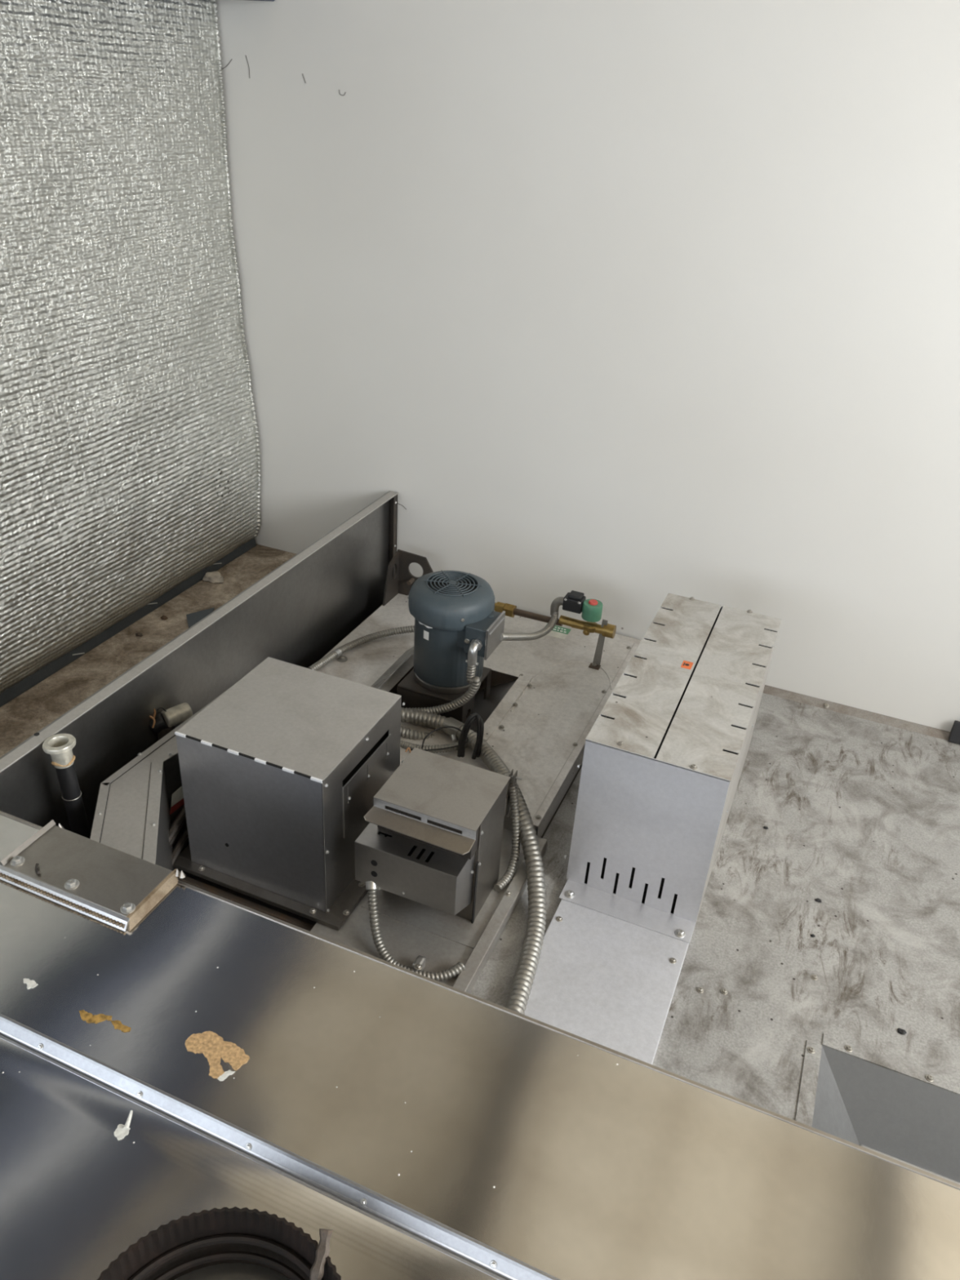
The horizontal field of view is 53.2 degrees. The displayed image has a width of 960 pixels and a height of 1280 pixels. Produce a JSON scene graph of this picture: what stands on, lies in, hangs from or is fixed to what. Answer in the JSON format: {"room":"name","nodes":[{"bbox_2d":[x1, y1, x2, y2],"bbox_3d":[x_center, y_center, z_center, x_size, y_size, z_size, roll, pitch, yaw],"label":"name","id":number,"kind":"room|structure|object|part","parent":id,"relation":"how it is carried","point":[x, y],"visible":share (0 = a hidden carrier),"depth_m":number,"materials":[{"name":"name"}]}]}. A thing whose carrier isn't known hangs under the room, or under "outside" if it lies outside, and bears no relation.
{"room":"mechanical room","nodes":[
{"label":"mechanical room","id":0,"kind":"room"},
{"bbox_2d":[97,1206,341,1279],"bbox_3d":[-0.221,0.621,0.792,0.236,0.148,0.242,15,32,18],"label":"flexible hose","id":1,"kind":"object","parent":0,"point":[224,1243],"visible":1,"depth_m":0.86,"materials":[{"name":"black plastic"}]},
{"bbox_2d":[215,0,959,732],"bbox_3d":[0.849,-0.086,2.134,3.400,3.500,0.101,15,32,18],"label":"wall","id":2,"kind":"structure","parent":0,"point":[626,305],"depth_m":2.02,"materials":[{"name":"white paint"}]},
{"bbox_2d":[763,684,950,740],"bbox_3d":[1.208,0.255,2.079,1.700,0.011,0.031,15,32,18],"label":"trim","id":3,"kind":"structure","parent":2,"relation":"attached to","point":[896,722],"depth_m":2.19,"materials":[{"name":"metal"}]},
{"bbox_3d":[-1.534,0.543,0.878,0.100,3.400,4.341,15,32,18],"label":"wall","id":4,"kind":"structure","parent":0,"visible":0},
{"bbox_2d":[0,537,256,707],"bbox_3d":[-1.030,0.168,1.847,0.045,0.040,2.031,15,32,18],"label":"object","id":5,"kind":"structure","parent":4,"relation":"attached to","point":[46,671],"depth_m":2.21,"materials":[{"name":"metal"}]},
{"bbox_2d":[0,0,261,693],"bbox_3d":[-1.035,-0.341,1.386,0.062,1.327,2.336,15,32,18],"label":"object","id":6,"kind":"object","parent":4,"relation":"hanging from","point":[130,466],"visible":1,"depth_m":1.96,"materials":[{"name":"metal"}]},
{"bbox_2d":[0,543,296,757],"bbox_3d":[-0.893,0.403,1.793,0.445,0.296,2.241,15,32,18],"label":"floor","id":7,"kind":"structure","parent":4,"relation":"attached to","point":[26,714],"depth_m":2.15,"materials":[{"name":"concrete"}]},
{"bbox_2d":[135,632,142,636],"bbox_3d":[-0.789,-0.014,2.217,0.019,0.007,0.015,15,32,18],"label":"pebble","id":8,"kind":"object","parent":7,"relation":"on","point":[137,634],"visible":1,"depth_m":2.21,"materials":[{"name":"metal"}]},
{"bbox_2d":[160,614,168,619],"bbox_3d":[-0.756,-0.054,2.290,0.017,0.007,0.012,27,38,34],"label":"pebble","id":9,"kind":"object","parent":7,"relation":"on","point":[163,617],"visible":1,"depth_m":2.29,"materials":[{"name":"stone"}]},
{"bbox_2d":[186,607,214,627],"bbox_3d":[-0.667,-0.053,2.297,0.090,0.004,0.061,-18,37,-33],"label":"scrap","id":10,"kind":"object","parent":7,"relation":"on","point":[193,618],"visible":0.64,"depth_m":2.30,"materials":[{"name":"grey metal"}]},
{"bbox_2d":[202,571,223,582],"bbox_3d":[-0.689,-0.166,2.477,0.068,0.017,0.044,15,32,18],"label":"chunk","id":11,"kind":"object","parent":7,"relation":"on","point":[214,576],"visible":1,"depth_m":2.46,"materials":[{"name":"beige stone"}]},
{"bbox_2d":[248,0,275,1],"bbox_3d":[-1.185,-0.634,0.553,0.170,0.162,3.535,15,32,18],"label":"trim","id":12,"kind":"structure","parent":4,"relation":"attached to","point":[249,0],"depth_m":1.99,"materials":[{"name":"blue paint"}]},
{"bbox_3d":[-0.120,2.453,1.248,3.200,0.100,4.341,15,32,18],"label":"floor","id":13,"kind":"structure","parent":0,"visible":0},
{"bbox_2d":[177,764,582,931],"bbox_3d":[-0.203,0.387,1.853,0.730,0.245,1.589,15,32,18],"label":"shell","id":14,"kind":"object","parent":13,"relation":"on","point":[286,916],"visible":0.05,"depth_m":1.62,"materials":[{"name":"metal"}]},
{"bbox_2d":[22,977,38,989],"bbox_3d":[-0.505,0.384,1.072,0.019,0.001,0.011,25,36,31],"label":"chip","id":15,"kind":"object","parent":14,"relation":"on","point":[30,984],"visible":1,"depth_m":1.07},
{"bbox_2d":[42,733,90,838],"bbox_3d":[-0.648,0.348,1.567,0.061,0.448,0.048,15,32,18],"label":"standpipe","id":16,"kind":"object","parent":14,"relation":"on","point":[60,747],"visible":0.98,"depth_m":1.48,"materials":[{"name":"black metal"}]},
{"bbox_2d":[0,819,186,931],"bbox_3d":[-0.493,0.293,1.209,0.220,0.020,0.103,15,32,18],"label":"plate","id":17,"kind":"object","parent":14,"relation":"on","point":[110,886],"visible":1,"depth_m":1.20,"materials":[{"name":"silver metal"}]},
{"bbox_2d":[79,1009,111,1023],"bbox_3d":[-0.419,0.409,1.038,0.040,0.001,0.014,9,31,8],"label":"resin stain","id":18,"kind":"object","parent":14,"relation":"on","point":[88,1017],"visible":1,"depth_m":1.04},
{"bbox_2d":[110,1020,130,1031],"bbox_3d":[-0.387,0.415,1.031,0.027,0.001,0.010,15,32,18],"label":"resin stain","id":19,"kind":"object","parent":14,"relation":"on","point":[117,1024],"visible":1,"depth_m":1.03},
{"bbox_2d":[114,1110,132,1139],"bbox_3d":[-0.354,0.484,0.955,0.015,0.008,0.028,15,32,18],"label":"chip","id":20,"kind":"object","parent":14,"relation":"on","point":[122,1131],"visible":1,"depth_m":0.95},
{"bbox_2d":[89,688,229,879],"bbox_3d":[-0.526,0.334,1.648,0.164,0.304,0.545,5,30,2],"label":"metal bracket","id":21,"kind":"object","parent":14,"relation":"on","point":[137,806],"visible":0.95,"depth_m":1.51,"materials":[{"name":"silver metal"}]},
{"bbox_2d":[168,805,186,843],"bbox_3d":[-0.506,0.323,1.646,0.022,0.078,0.265,14,32,17],"label":"louver slat","id":22,"kind":"object","parent":21,"relation":"attached to","point":[181,815],"visible":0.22,"depth_m":1.61,"materials":[{"name":"grey metal"}]},
{"bbox_2d":[170,817,186,846],"bbox_3d":[-0.514,0.339,1.659,0.022,0.076,0.264,14,32,17],"label":"louver slat","id":23,"kind":"object","parent":21,"relation":"attached to","point":[184,820],"visible":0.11,"depth_m":1.63,"materials":[{"name":"grey metal"}]},
{"bbox_2d":[172,826,188,866],"bbox_3d":[-0.508,0.359,1.668,0.022,0.074,0.264,14,32,17],"label":"louver slat","id":24,"kind":"object","parent":21,"relation":"attached to","point":[184,837],"visible":0.2,"depth_m":1.64,"materials":[{"name":"grey metal"}]},
{"bbox_2d":[149,702,192,740],"bbox_3d":[-0.578,0.266,1.829,0.079,0.353,0.038,-20,38,-35],"label":"capacitor","id":25,"kind":"object","parent":14,"relation":"on","point":[162,723],"visible":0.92,"depth_m":1.75,"materials":[{"name":"metal"}]},
{"bbox_3d":[-0.586,0.288,1.833,0.032,0.310,0.032,15,32,18],"label":"post","id":26,"kind":"part","parent":25,"relation":"part of","materials":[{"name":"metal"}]},
{"bbox_2d":[0,490,398,833],"bbox_3d":[-0.568,0.206,1.833,0.026,0.454,1.734,15,32,18],"label":"panel","id":27,"kind":"object","parent":14,"relation":"attached to","point":[298,612],"visible":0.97,"depth_m":1.88,"materials":[{"name":"silver metal"}]},
{"bbox_2d":[185,1031,249,1078],"bbox_3d":[-0.279,0.434,1.012,0.068,0.001,0.042,28,38,35],"label":"glue stain","id":28,"kind":"object","parent":14,"relation":"on","point":[212,1046],"visible":1,"depth_m":1.01,"materials":[{"name":"beige"}]},
{"bbox_2d":[217,1070,235,1080],"bbox_3d":[-0.263,0.449,0.989,0.018,0.001,0.009,-24,40,-39],"label":"smear","id":29,"kind":"object","parent":14,"relation":"on","point":[225,1074],"visible":1,"depth_m":0.99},
{"bbox_2d":[0,1038,497,1279],"bbox_3d":[-0.322,0.696,0.593,1.860,0.011,0.789,15,32,18],"label":"panel","id":30,"kind":"object","parent":14,"relation":"attached to","point":[75,1196],"visible":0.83,"depth_m":0.90,"materials":[{"name":"silver metal"}]},
{"bbox_2d":[173,657,404,930],"bbox_3d":[-0.311,0.241,1.622,0.329,0.279,0.287,15,32,18],"label":"equipment cover","id":31,"kind":"object","parent":14,"relation":"on","point":[282,772],"visible":0.94,"depth_m":1.53,"materials":[{"name":"silver metal"}]},
{"bbox_3d":[-0.362,0.292,1.521,0.262,0.267,0.002,15,32,18],"label":"panel","id":32,"kind":"part","parent":31,"relation":"part of","materials":[{"name":"silver metal"}]},
{"bbox_3d":[-0.303,0.119,1.556,0.264,0.002,0.254,15,32,18],"label":"panel","id":33,"kind":"part","parent":31,"relation":"part of","materials":[{"name":"silver metal"}]},
{"bbox_3d":[-0.191,0.268,1.582,0.002,0.268,0.256,15,32,18],"label":"panel","id":34,"kind":"part","parent":31,"relation":"part of","materials":[{"name":"silver metal"}]},
{"bbox_3d":[-0.184,0.238,1.574,0.002,0.104,0.158,15,32,18],"label":"shutter plate","id":35,"kind":"part","parent":31,"relation":"part of","materials":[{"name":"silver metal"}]},
{"bbox_2d":[310,827,524,986],"bbox_3d":[-0.172,0.522,1.450,0.255,0.020,0.823,15,32,18],"label":"base plate","id":36,"kind":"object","parent":14,"relation":"on","point":[410,929],"depth_m":1.54,"materials":[{"name":"grey metal"}]},
{"bbox_2d":[364,880,465,981],"bbox_3d":[-0.118,0.454,1.469,0.193,0.088,0.073,22,35,28],"label":"conduit","id":37,"kind":"object","parent":36,"relation":"on","point":[419,964],"visible":0.79,"depth_m":1.47,"materials":[{"name":"metal"}]},
{"bbox_2d":[355,747,511,923],"bbox_3d":[-0.077,0.334,1.546,0.183,0.221,0.185,15,32,18],"label":"control box","id":38,"kind":"object","parent":36,"relation":"on","point":[433,837],"visible":1,"depth_m":1.48,"materials":[{"name":"metal"}]},
{"bbox_2d":[364,805,475,854],"bbox_3d":[-0.094,0.288,1.450,0.178,0.011,0.028,15,32,18],"label":"flap","id":39,"kind":"object","parent":38,"relation":"on","point":[444,835],"depth_m":1.45,"materials":[{"name":"silver metal"}]},
{"bbox_3d":[-0.057,0.232,1.506,0.172,0.002,0.143,15,32,18],"label":"lid","id":40,"kind":"part","parent":38,"relation":"part of","materials":[{"name":"silver metal"}]},
{"bbox_2d":[493,780,520,891],"bbox_3d":[0.055,0.339,1.665,0.036,0.106,0.179,7,30,5],"label":"conduit","id":41,"kind":"object","parent":36,"relation":"on","point":[505,879],"visible":1,"depth_m":1.67,"materials":[{"name":"silver metal"}]},
{"bbox_2d":[316,549,641,837],"bbox_3d":[-0.032,0.091,2.154,0.637,0.272,0.805,15,32,18],"label":"mounting plate","id":42,"kind":"object","parent":14,"relation":"on","point":[540,710],"depth_m":2.13,"materials":[{"name":"metal"}]},
{"bbox_2d":[307,625,414,671],"bbox_3d":[-0.256,0.008,2.211,0.339,0.029,0.072,-18,36,-32],"label":"conduit","id":43,"kind":"object","parent":42,"relation":"on","point":[337,653],"visible":0.86,"depth_m":2.21,"materials":[{"name":"metal"}]},
{"bbox_3d":[-0.223,-0.157,2.408,0.005,0.122,0.083,15,32,18],"label":"plate","id":44,"kind":"part","parent":42,"relation":"part of","materials":[{"name":"grey metal"}]},
{"bbox_3d":[-0.174,-0.144,2.391,0.112,0.122,0.083,15,32,18],"label":"lifting bracket","id":45,"kind":"part","parent":42,"relation":"part of","materials":[{"name":"metal"}]},
{"bbox_3d":[-0.159,-0.161,2.423,0.112,0.122,0.005,15,32,18],"label":"plate","id":46,"kind":"part","parent":42,"relation":"part of","materials":[{"name":"metal"}]},
{"bbox_2d":[400,725,434,740],"bbox_3d":[-0.112,0.207,1.948,0.116,0.064,0.033,2,30,-3],"label":"conduit","id":47,"kind":"object","parent":42,"relation":"attached to","point":[406,733],"visible":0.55,"depth_m":1.93,"materials":[{"name":"silver metal"}]},
{"bbox_2d":[400,740,469,753],"bbox_3d":[-0.075,0.209,1.905,0.174,0.031,0.060,-4,31,-13],"label":"conduit","id":48,"kind":"object","parent":42,"relation":"on","point":[405,744],"visible":0.58,"depth_m":1.88,"materials":[{"name":"silver metal"}]},
{"bbox_2d":[410,725,468,751],"bbox_3d":[-0.081,0.198,1.871,0.114,0.047,0.041,-1,31,-9],"label":"cord","id":49,"kind":"object","parent":48,"relation":"on","point":[460,730],"visible":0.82,"depth_m":1.87,"materials":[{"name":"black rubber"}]},
{"bbox_2d":[396,666,491,723],"bbox_3d":[-0.080,0.151,2.123,0.154,0.165,0.158,15,32,18],"label":"mount","id":50,"kind":"object","parent":42,"relation":"on","point":[414,695],"visible":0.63,"depth_m":2.04,"materials":[{"name":"metal"}]},
{"bbox_3d":[-0.107,0.150,2.041,0.154,0.074,0.006,15,32,18],"label":"plate","id":51,"kind":"part","parent":50,"relation":"part of","materials":[{"name":"black metal"}]},
{"bbox_3d":[-0.075,0.082,2.083,0.154,0.006,0.158,15,32,18],"label":"mount plate","id":52,"kind":"part","parent":50,"relation":"part of","materials":[{"name":"grey metal"}]},
{"bbox_2d":[407,570,505,693],"bbox_3d":[-0.051,-0.017,2.025,0.202,0.227,0.176,15,32,18],"label":"motor","id":53,"kind":"object","parent":50,"relation":"on","point":[450,609],"visible":0.98,"depth_m":1.96,"materials":[{"name":"blue metal"}]},
{"bbox_2d":[403,638,482,714],"bbox_3d":[-0.082,0.080,1.961,0.173,0.189,0.048,7,30,6],"label":"conduit","id":54,"kind":"object","parent":53,"relation":"attached to","point":[476,645],"visible":0.81,"depth_m":1.94,"materials":[{"name":"metal"}]},
{"bbox_3d":[-0.064,-0.009,2.036,0.151,0.168,0.151,15,32,18],"label":"motor","id":55,"kind":"part","parent":53,"relation":"part of","materials":[{"name":"blue paint"}]},
{"bbox_2d":[423,570,481,596],"bbox_3d":[-0.057,-0.117,1.972,0.109,0.004,0.121,20,34,26],"label":"fan grille","id":56,"kind":"object","parent":53,"relation":"attached to","point":[442,583],"depth_m":1.97,"materials":[{"name":"blue metal"}]},
{"bbox_3d":[0.030,-0.010,1.958,0.005,0.069,0.094,15,32,18],"label":"plate","id":57,"kind":"part","parent":53,"relation":"part of","materials":[{"name":"silver metal"}]},
{"bbox_2d":[499,596,564,640],"bbox_3d":[0.112,-0.029,2.102,0.033,0.082,0.266,21,34,27],"label":"conduit","id":58,"kind":"object","parent":53,"relation":"attached to","point":[557,602],"visible":0.98,"depth_m":2.13,"materials":[{"name":"silver metal"}]},
{"bbox_3d":[-0.027,0.155,2.043,0.006,0.074,0.055,15,32,18],"label":"leg","id":59,"kind":"part","parent":50,"relation":"part of","materials":[{"name":"black metal"}]},
{"bbox_3d":[0.015,0.118,2.142,0.006,0.104,0.024,15,32,18],"label":"leg","id":60,"kind":"part","parent":50,"relation":"part of","materials":[{"name":"brown metal"}]},
{"bbox_2d":[457,712,484,759],"bbox_3d":[-0.016,0.190,1.845,0.044,0.095,0.037,-10,33,-23],"label":"cable loop","id":61,"kind":"object","parent":42,"relation":"on","point":[461,744],"visible":1,"depth_m":1.84,"materials":[{"name":"black rubber"}]},
{"bbox_2d":[504,768,522,817],"bbox_3d":[0.056,0.276,1.722,0.032,0.097,0.018,15,32,18],"label":"clamp","id":62,"kind":"object","parent":42,"relation":"attached to","point":[514,777],"visible":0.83,"depth_m":1.71,"materials":[{"name":"metal"}]},
{"bbox_3d":[0.052,0.275,1.724,0.002,0.097,0.018,15,32,18],"label":"plate","id":63,"kind":"part","parent":62,"relation":"part of","materials":[{"name":"silver metal"}]},
{"bbox_3d":[0.060,0.277,1.721,0.002,0.097,0.018,15,32,18],"label":"plate","id":64,"kind":"part","parent":62,"relation":"part of","materials":[{"name":"silver metal"}]},
{"bbox_2d":[546,623,571,639],"bbox_3d":[0.185,-0.021,2.343,0.062,0.001,0.055,15,32,18],"label":"decal","id":65,"kind":"object","parent":42,"relation":"attached to","point":[558,632],"visible":0.69,"depth_m":2.34},
{"bbox_2d":[558,590,616,670],"bbox_3d":[0.243,-0.024,2.189,0.130,0.167,0.045,15,32,18],"label":"valve","id":66,"kind":"object","parent":42,"relation":"on","point":[575,602],"visible":1,"depth_m":2.16,"materials":[{"name":"gold metal"}]},
{"bbox_2d":[493,601,562,626],"bbox_3d":[0.095,-0.063,2.239,0.207,0.033,0.029,15,32,18],"label":"gas pipe","id":67,"kind":"object","parent":66,"relation":"attached to","point":[511,611],"visible":0.73,"depth_m":2.23,"materials":[{"name":"gold metal"}]},
{"bbox_3d":[0.274,0.006,2.186,0.021,0.121,0.002,15,32,18],"label":"support leg","id":68,"kind":"part","parent":66,"relation":"part of","materials":[{"name":"grey metal"}]},
{"bbox_2d":[0,810,959,1279],"bbox_3d":[-0.129,0.628,1.112,1.860,0.422,0.262,15,32,18],"label":"panel","id":69,"kind":"object","parent":14,"relation":"attached to","point":[508,1144],"visible":1,"depth_m":0.97,"materials":[{"name":"silver metal"}]},
{"bbox_2d":[470,693,959,1184],"bbox_3d":[0.805,0.650,1.535,1.552,0.270,1.626,15,32,18],"label":"floor","id":70,"kind":"structure","parent":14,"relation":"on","point":[861,816],"depth_m":1.59,"materials":[{"name":"metal"}]},
{"bbox_2d":[400,707,546,1014],"bbox_3d":[0.010,0.341,1.701,0.165,0.100,0.736,-6,32,-16],"label":"conduit","id":71,"kind":"object","parent":70,"relation":"on","point":[524,976],"visible":0.81,"depth_m":1.62,"materials":[{"name":"metal"}]},
{"bbox_2d":[452,836,547,993],"bbox_3d":[-0.048,0.550,1.405,0.022,0.032,0.822,15,32,18],"label":"rail","id":72,"kind":"object","parent":70,"relation":"on","point":[465,981],"visible":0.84,"depth_m":1.54,"materials":[{"name":"metal"}]},
{"bbox_2d":[524,898,688,1064],"bbox_3d":[0.109,0.618,1.324,0.219,0.016,0.753,15,32,18],"label":"cover plate","id":73,"kind":"object","parent":70,"relation":"on","point":[604,980],"visible":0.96,"depth_m":1.48,"materials":[{"name":"metal"}]},
{"bbox_2d":[559,593,781,942],"bbox_3d":[0.367,0.189,1.764,0.233,0.340,0.626,15,32,18],"label":"housing","id":74,"kind":"object","parent":70,"relation":"on","point":[664,757],"visible":1,"depth_m":1.59,"materials":[{"name":"metal"}]},
{"bbox_3d":[0.329,0.044,1.730,0.110,0.002,0.571,15,32,18],"label":"lid","id":75,"kind":"part","parent":74,"relation":"part of","materials":[{"name":"metal"}]},
{"bbox_3d":[0.436,0.072,1.694,0.116,0.002,0.571,15,32,18],"label":"lid","id":76,"kind":"part","parent":74,"relation":"part of","materials":[{"name":"metal"}]},
{"bbox_2d":[897,1027,906,1035],"bbox_3d":[0.636,0.590,1.444,0.014,0.004,0.010,15,32,18],"label":"crumb","id":77,"kind":"object","parent":70,"relation":"on","point":[900,1031],"visible":1,"depth_m":1.44,"materials":[{"name":"black rubber"}]},
{"bbox_3d":[1.095,0.215,2.094,0.120,0.048,0.018,15,32,18],"label":"corner bracket","id":78,"kind":"part","parent":70,"relation":"part of","materials":[{"name":"grey metal"}]}
]}

